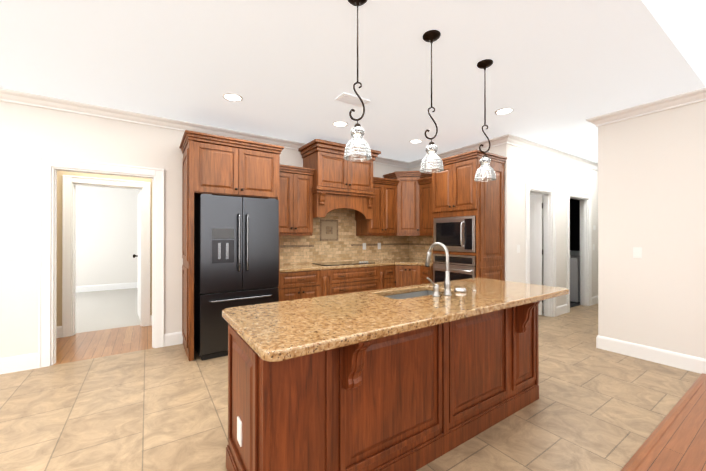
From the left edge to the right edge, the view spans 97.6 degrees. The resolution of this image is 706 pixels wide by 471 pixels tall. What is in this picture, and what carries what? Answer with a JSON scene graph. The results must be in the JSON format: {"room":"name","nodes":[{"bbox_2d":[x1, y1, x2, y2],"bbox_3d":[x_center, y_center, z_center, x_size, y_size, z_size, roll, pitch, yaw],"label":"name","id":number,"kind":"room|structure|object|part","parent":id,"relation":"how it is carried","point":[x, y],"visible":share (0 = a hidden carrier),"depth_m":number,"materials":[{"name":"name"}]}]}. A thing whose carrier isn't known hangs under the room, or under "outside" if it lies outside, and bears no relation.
{"room":"kitchen","nodes":[
{"label":"kitchen","id":0,"kind":"room"},
{"bbox_2d":[53,325,152,364],"bbox_3d":[-3.095,1.391,3.956,2.200,0.100,1.270,0,0,-34],"label":"floor","id":1,"kind":"structure","parent":0,"point":[93,344],"depth_m":3.83,"materials":[{"name":"brown wood"}]},
{"bbox_2d":[56,171,151,325],"bbox_3d":[-3.413,-0.027,4.439,2.240,2.740,0.120,0,0,-34],"label":"wall","id":2,"kind":"structure","parent":0,"point":[60,174],"depth_m":4.07,"materials":[{"name":"beige paint"}]},
{"bbox_2d":[56,326,61,337],"bbox_3d":[-4.013,1.266,3.954,0.430,0.150,0.016,0,0,-34],"label":"baseboard","id":3,"kind":"structure","parent":2,"relation":"attached to","point":[58,328],"depth_m":4.05,"materials":[{"name":"white wood"}]},
{"bbox_2d":[133,192,140,320],"bbox_3d":[-3.438,0.324,4.955,0.177,2.018,0.782,0,0,-34],"label":"bedroom door","id":4,"kind":"structure","parent":2,"relation":"in","point":[139,263],"depth_m":4.93,"materials":[{"name":"white wood"}]},
{"bbox_2d":[76,288,140,332],"bbox_3d":[-5.118,1.397,5.912,4.400,0.100,4.230,0,0,-34],"label":"floor carpet","id":5,"kind":"object","parent":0,"point":[102,310],"visible":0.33,"depth_m":5.54,"materials":[{"name":"beige carpet"}]},
{"bbox_2d":[76,185,140,285],"bbox_3d":[-6.241,-0.017,7.602,4.440,2.740,0.120,0,0,-34],"label":"wall","id":6,"kind":"structure","parent":0,"point":[106,233],"depth_m":7.61,"materials":[{"name":"white paint"}]},
{"bbox_2d":[76,282,136,292],"bbox_3d":[-6.203,1.277,7.542,4.200,0.150,0.016,0,0,-34],"label":"baseboard","id":7,"kind":"structure","parent":6,"relation":"attached to","point":[89,288],"depth_m":7.60,"materials":[{"name":"white wood"}]},
{"bbox_2d":[0,101,408,357],"bbox_3d":[-0.446,-0.025,5.034,12.000,2.740,0.120,0,0,-34],"label":"wall","id":8,"kind":"structure","parent":0,"point":[29,135],"depth_m":3.16,"materials":[{"name":"white paint"}]},
{"bbox_2d":[0,353,37,373],"bbox_3d":[-4.281,1.262,2.394,2.635,0.150,0.016,0,0,-34],"label":"baseboard","id":9,"kind":"structure","parent":8,"relation":"attached to","point":[29,361],"depth_m":3.04,"materials":[{"name":"white wood"}]},
{"bbox_2d":[0,88,411,168],"bbox_3d":[-2.135,-1.350,3.786,7.800,0.098,0.090,0,0,-34],"label":"crown molding","id":10,"kind":"structure","parent":8,"relation":"attached to","point":[59,104],"depth_m":3.55,"materials":[{"name":"white wood"}]},
{"bbox_2d":[280,167,315,234],"bbox_3d":[-0.927,-0.462,4.427,0.615,0.869,0.352,0,0,-34],"label":"upper cabinet","id":11,"kind":"object","parent":8,"relation":"attached to","point":[297,193],"depth_m":4.32,"materials":[{"name":"brown wood"}]},
{"bbox_2d":[300,147,375,194],"bbox_3d":[-0.222,-0.959,4.810,0.980,0.548,0.499,0,0,-34],"label":"upper cabinet","id":12,"kind":"object","parent":8,"relation":"attached to","point":[332,174],"depth_m":4.53,"materials":[{"name":"brown wood"}]},
{"bbox_2d":[298,139,380,220],"bbox_3d":[-0.197,-0.788,4.770,1.138,1.065,0.592,0,0,-34],"label":"hood","id":13,"kind":"object","parent":12,"relation":"attached to","point":[337,188],"depth_m":4.54,"materials":[{"name":"brown wood"}]},
{"bbox_2d":[280,208,432,264],"bbox_3d":[0.216,-0.014,4.708,2.830,0.885,1.150,0,0,-34],"label":"backsplash","id":14,"kind":"structure","parent":8,"relation":"attached to","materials":[{"name":"tile"}]},
{"bbox_2d":[356,179,395,234],"bbox_3d":[0.411,-0.459,5.318,0.640,0.869,0.352,0,0,-34],"label":"upper cabinet","id":15,"kind":"object","parent":8,"relation":"attached to","point":[375,214],"depth_m":5.14,"materials":[{"name":"brown wood"}]},
{"bbox_2d":[0,304,700,470],"bbox_3d":[0.635,1.390,3.406,12.000,0.100,3.780,0,0,-34],"label":"floor","id":16,"kind":"structure","parent":0,"point":[592,408],"depth_m":2.32,"materials":[{"name":"beige tile"}]},
{"bbox_2d":[179,130,283,360],"bbox_3d":[-1.501,0.118,3.823,1.085,2.445,0.716,0,0,-34],"label":"tall cabinet","id":17,"kind":"object","parent":16,"relation":"on","point":[212,164],"visible":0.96,"depth_m":3.50,"materials":[{"name":"brown wood"}]},
{"bbox_2d":[194,194,278,360],"bbox_3d":[-1.443,0.447,3.779,0.855,1.787,0.800,0,0,-34],"label":"fridge","id":18,"kind":"object","parent":16,"relation":"on","point":[236,251],"visible":0.94,"depth_m":3.44,"materials":[{"name":"black metal"}]},
{"bbox_2d":[280,275,319,300],"bbox_3d":[-0.861,0.906,4.288,0.575,0.872,0.649,0,0,-34],"label":"base cabinet","id":19,"kind":"object","parent":16,"relation":"on","point":[308,287],"depth_m":4.01,"materials":[{"name":"brown wood"}]},
{"bbox_2d":[320,271,379,296],"bbox_3d":[-0.101,0.908,4.777,0.952,0.872,0.679,0,0,-34],"label":"base cabinet","id":20,"kind":"object","parent":16,"relation":"on","point":[359,281],"depth_m":4.45,"materials":[{"name":"brown wood"}]},
{"bbox_2d":[280,259,432,278],"bbox_3d":[0.221,0.449,4.709,2.842,0.040,1.150,0,0,-34],"label":"countertop","id":21,"kind":"structure","parent":20,"relation":"on","point":[297,270],"depth_m":4.53,"materials":[{"name":"beige stone"}]},
{"bbox_2d":[316,259,375,266],"bbox_3d":[-0.143,0.414,4.777,0.860,0.029,0.460,0,0,-34],"label":"cooktop","id":22,"kind":"object","parent":21,"relation":"in","point":[323,262],"depth_m":4.90,"materials":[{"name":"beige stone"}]},
{"bbox_2d":[226,298,549,470],"bbox_3d":[0.430,0.899,2.102,2.297,0.873,0.790,0,0,-34],"label":"kitchen island","id":23,"kind":"object","parent":16,"relation":"on","point":[411,378],"depth_m":1.65,"materials":[{"name":"brown wood"}]},
{"bbox_2d":[222,278,568,365],"bbox_3d":[0.483,0.440,2.113,2.450,0.040,0.830,0,0,-34],"label":"island countertop","id":24,"kind":"structure","parent":23,"relation":"on","point":[276,332],"depth_m":1.66,"materials":[{"name":"beige stone"}]},
{"bbox_2d":[386,290,429,297],"bbox_3d":[0.463,0.560,2.315,0.654,0.223,0.344,0,0,-34],"label":"sink","id":25,"kind":"object","parent":24,"relation":"in","point":[401,293],"depth_m":2.48,"materials":[{"name":"grey metal"}]},
{"bbox_2d":[425,242,453,297],"bbox_3d":[0.545,0.235,2.213,0.237,0.371,0.237,0,0,-34],"label":"faucet","id":26,"kind":"object","parent":24,"relation":"on","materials":[{"name":"silver metal"}]},
{"bbox_2d":[380,271,395,288],"bbox_3d":[0.395,0.909,5.105,0.366,0.872,0.683,0,0,-34],"label":"base cabinet","id":27,"kind":"object","parent":16,"relation":"on","point":[387,278],"depth_m":4.84,"materials":[{"name":"brown wood"}]},
{"bbox_2d":[396,267,419,286],"bbox_3d":[0.950,0.909,5.301,0.971,0.872,0.971,0,0,-34],"label":"base cabinet","id":28,"kind":"object","parent":16,"relation":"on","point":[410,276],"depth_m":4.89,"materials":[{"name":"brown wood"}]},
{"bbox_2d":[420,267,432,283],"bbox_3d":[1.362,0.908,4.943,0.683,0.872,0.277,0,0,-34],"label":"base cabinet","id":29,"kind":"object","parent":16,"relation":"on","point":[425,272],"depth_m":4.76,"materials":[{"name":"brown wood"}]},
{"bbox_2d":[427,150,506,282],"bbox_3d":[1.640,0.121,4.497,0.717,2.445,0.848,0,0,-34],"label":"tall cabinet","id":30,"kind":"object","parent":16,"relation":"on","point":[468,211],"visible":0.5,"depth_m":4.24,"materials":[{"name":"brown wood"}]},
{"bbox_2d":[433,254,475,282],"bbox_3d":[1.608,0.625,4.474,0.640,0.705,0.697,0,0,-34],"label":"oven","id":31,"kind":"object","parent":30,"relation":"in","point":[461,266],"depth_m":4.28,"materials":[{"name":"silver metal"}]},
{"bbox_2d":[433,216,475,251],"bbox_3d":[1.547,-0.017,4.435,0.487,0.480,0.697,0,0,-34],"label":"microwave","id":32,"kind":"object","parent":30,"relation":"in","point":[457,233],"depth_m":4.29,"materials":[{"name":"silver metal"}]},
{"bbox_2d":[570,250,579,301],"bbox_3d":[4.582,0.837,6.606,0.685,1.014,0.630,0,0,-34],"label":"washer","id":33,"kind":"object","parent":16,"relation":"on","point":[574,276],"visible":0.19,"depth_m":6.23,"materials":[{"name":"white metal"}]},
{"bbox_2d":[620,373,705,470],"bbox_3d":[0.043,1.326,0.741,8.060,0.012,0.050,0,0,-34],"label":"trim","id":34,"kind":"structure","parent":16,"relation":"on","point":[639,456],"depth_m":2.11,"materials":[{"name":"brown wood"}]},
{"bbox_2d":[0,0,705,162],"bbox_3d":[-0.897,-2.123,5.718,12.240,1.460,9.350,0,0,-34],"label":"ceiling","id":35,"kind":"structure","parent":0,"point":[559,73],"depth_m":2.53,"materials":[{"name":"grey paint"}]},
{"bbox_2d":[223,93,242,101],"bbox_3d":[-1.218,-1.398,3.130,0.190,0.006,0.190,0,0,-34],"label":"recessed light","id":36,"kind":"object","parent":35,"relation":"in","point":[233,97],"visible":1,"depth_m":3.13,"materials":[{"name":"white plastic"}]},
{"bbox_2d":[333,121,347,126],"bbox_3d":[-0.161,-1.396,3.870,0.190,0.006,0.190,0,0,-34],"label":"recessed light","id":37,"kind":"object","parent":35,"relation":"in","point":[340,123],"visible":1,"depth_m":3.85,"materials":[{"name":"white plastic"}]},
{"bbox_2d":[335,93,369,106],"bbox_3d":[-0.003,-1.393,3.182,0.320,0.016,0.170,0,0,-34],"label":"ceiling vent","id":38,"kind":"object","parent":35,"relation":"in","point":[349,99],"visible":0.85,"depth_m":3.16,"materials":[{"name":"white metal"}]},
{"bbox_2d":[344,0,371,161],"bbox_3d":[0.027,-0.929,1.819,0.166,0.952,0.166,0,0,-34],"label":"pendant light","id":39,"kind":"object","parent":35,"relation":"hanging from","point":[357,140],"visible":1,"depth_m":1.81,"materials":[{"name":"white glass"}]},
{"bbox_3d":[0.027,-0.544,1.818,0.166,0.182,0.166,0,0,-34],"label":"lamp shade","id":40,"kind":"part","parent":39,"relation":"part of","materials":[{"name":"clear glass"}]},
{"bbox_2d":[409,139,421,142],"bbox_3d":[0.933,-1.394,4.574,0.190,0.006,0.190,0,0,-34],"label":"recessed light","id":41,"kind":"object","parent":35,"relation":"in","point":[416,141],"visible":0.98,"depth_m":4.57,"materials":[{"name":"white plastic"}]},
{"bbox_2d":[420,30,443,172],"bbox_3d":[0.551,-0.928,2.168,0.166,0.952,0.166,0,0,-34],"label":"pendant light","id":42,"kind":"object","parent":35,"relation":"hanging from","point":[431,36],"visible":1,"depth_m":2.15,"materials":[{"name":"black metal"}]},
{"bbox_3d":[0.551,-0.543,2.167,0.166,0.182,0.166,0,0,-34],"label":"lamp shade","id":43,"kind":"part","parent":42,"relation":"part of","materials":[{"name":"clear glass"}]},
{"bbox_2d":[474,59,495,181],"bbox_3d":[1.076,-0.927,2.517,0.166,0.952,0.166,0,0,-34],"label":"pendant light","id":44,"kind":"object","parent":35,"relation":"hanging from","point":[485,166],"visible":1,"depth_m":2.50,"materials":[{"name":"black metal"}]},
{"bbox_3d":[1.076,-0.542,2.516,0.166,0.182,0.166,0,0,-34],"label":"lamp shade","id":45,"kind":"part","parent":44,"relation":"part of","materials":[{"name":"clear glass"}]},
{"bbox_2d":[495,108,513,114],"bbox_3d":[1.700,-1.397,3.475,0.190,0.006,0.190,0,0,-34],"label":"recessed light","id":46,"kind":"object","parent":35,"relation":"in","point":[501,111],"visible":1,"depth_m":3.48,"materials":[{"name":"white plastic"}]},
{"bbox_2d":[409,146,497,176],"bbox_3d":[1.643,-0.025,5.253,0.120,2.740,1.830,0,0,-34],"label":"wall","id":47,"kind":"structure","parent":0,"point":[493,150],"depth_m":4.65,"materials":[{"name":"white paint"}]},
{"bbox_2d":[384,171,431,234],"bbox_3d":[0.993,-0.519,5.517,0.666,1.049,0.666,0,0,-34],"label":"upper cabinet","id":48,"kind":"object","parent":47,"relation":"attached to","point":[407,185],"depth_m":5.31,"materials":[{"name":"brown wood"}]},
{"bbox_2d":[420,179,432,234],"bbox_3d":[1.426,-0.460,5.150,0.352,0.869,0.543,0,0,-34],"label":"upper cabinet","id":49,"kind":"object","parent":47,"relation":"attached to","point":[426,215],"depth_m":5.14,"materials":[{"name":"brown wood"}]},
{"bbox_2d":[408,136,507,166],"bbox_3d":[1.617,-1.346,5.107,0.090,0.098,1.830,0,0,-34],"label":"crown molding","id":50,"kind":"structure","parent":47,"relation":"attached to","point":[495,141],"depth_m":4.84,"materials":[{"name":"white wood"}]},
{"bbox_2d":[530,193,542,310],"bbox_3d":[3.016,-0.022,6.168,0.120,2.740,1.830,0,0,-34],"label":"wall","id":51,"kind":"structure","parent":0,"point":[542,238],"depth_m":5.51,"materials":[{"name":"white paint"}]},
{"bbox_2d":[498,144,597,306],"bbox_3d":[3.881,-0.024,5.572,4.200,2.740,0.120,0,0,-34],"label":"wall","id":52,"kind":"structure","parent":0,"point":[523,166],"depth_m":4.92,"materials":[{"name":"white paint"}]},
{"bbox_2d":[530,195,542,314],"bbox_3d":[2.880,0.325,5.368,0.343,2.018,0.664,0,0,-34],"label":"pantry door","id":53,"kind":"structure","parent":52,"relation":"in","point":[536,208],"depth_m":5.22,"materials":[{"name":"white wood"}]},
{"bbox_2d":[500,134,597,170],"bbox_3d":[3.902,-1.345,5.464,4.290,0.098,0.090,0,0,-34],"label":"crown molding","id":54,"kind":"structure","parent":52,"relation":"attached to","point":[511,139],"depth_m":4.90,"materials":[{"name":"white wood"}]},
{"bbox_2d":[556,304,567,315],"bbox_3d":[3.553,1.270,5.268,0.440,0.150,0.016,0,0,-34],"label":"baseboard","id":55,"kind":"structure","parent":52,"relation":"attached to","point":[562,309],"depth_m":5.26,"materials":[{"name":"white wood"}]},
{"bbox_2d":[592,296,597,304],"bbox_3d":[5.122,1.274,6.312,1.310,0.150,0.016,0,0,-34],"label":"baseboard","id":56,"kind":"structure","parent":52,"relation":"attached to","point":[594,299],"depth_m":6.06,"materials":[{"name":"white wood"}]},
{"bbox_2d":[570,199,579,307],"bbox_3d":[4.078,-0.020,6.874,2.410,2.740,1.830,0,0,-34],"label":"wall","id":57,"kind":"structure","parent":0,"point":[574,225],"depth_m":7.28,"materials":[{"name":"black"}]},
{"bbox_2d":[598,100,705,358],"bbox_3d":[4.201,-0.765,1.883,0.120,4.200,4.420,0,0,-34],"label":"wall","id":58,"kind":"structure","parent":0,"point":[652,185],"depth_m":3.27,"materials":[{"name":"white paint"}]},
{"bbox_2d":[633,247,641,257],"bbox_3d":[3.119,0.190,3.388,0.009,0.118,0.075,0,0,-34],"label":"switch plate","id":59,"kind":"object","parent":58,"relation":"attached to","point":[637,252],"visible":1,"depth_m":3.38,"materials":[{"name":"white plastic"}]},
{"bbox_2d":[586,87,705,126],"bbox_3d":[3.109,-1.351,3.344,0.100,0.098,0.960,0,0,-34],"label":"crown molding","id":60,"kind":"structure","parent":58,"relation":"attached to","point":[698,95],"depth_m":3.26,"materials":[{"name":"white wood"}]},
{"bbox_2d":[596,335,705,373],"bbox_3d":[4.140,1.260,1.845,0.016,0.150,4.436,0,0,-34],"label":"baseboard","id":61,"kind":"structure","parent":58,"relation":"attached to","point":[635,350],"depth_m":3.27,"materials":[{"name":"white wood"}]},
{"bbox_2d":[636,381,705,470],"bbox_3d":[2.672,1.380,0.347,12.000,0.100,3.570,0,0,-34],"label":"floor","id":62,"kind":"structure","parent":0,"point":[680,445],"depth_m":1.97,"materials":[{"name":"brown wood"}]}
]}

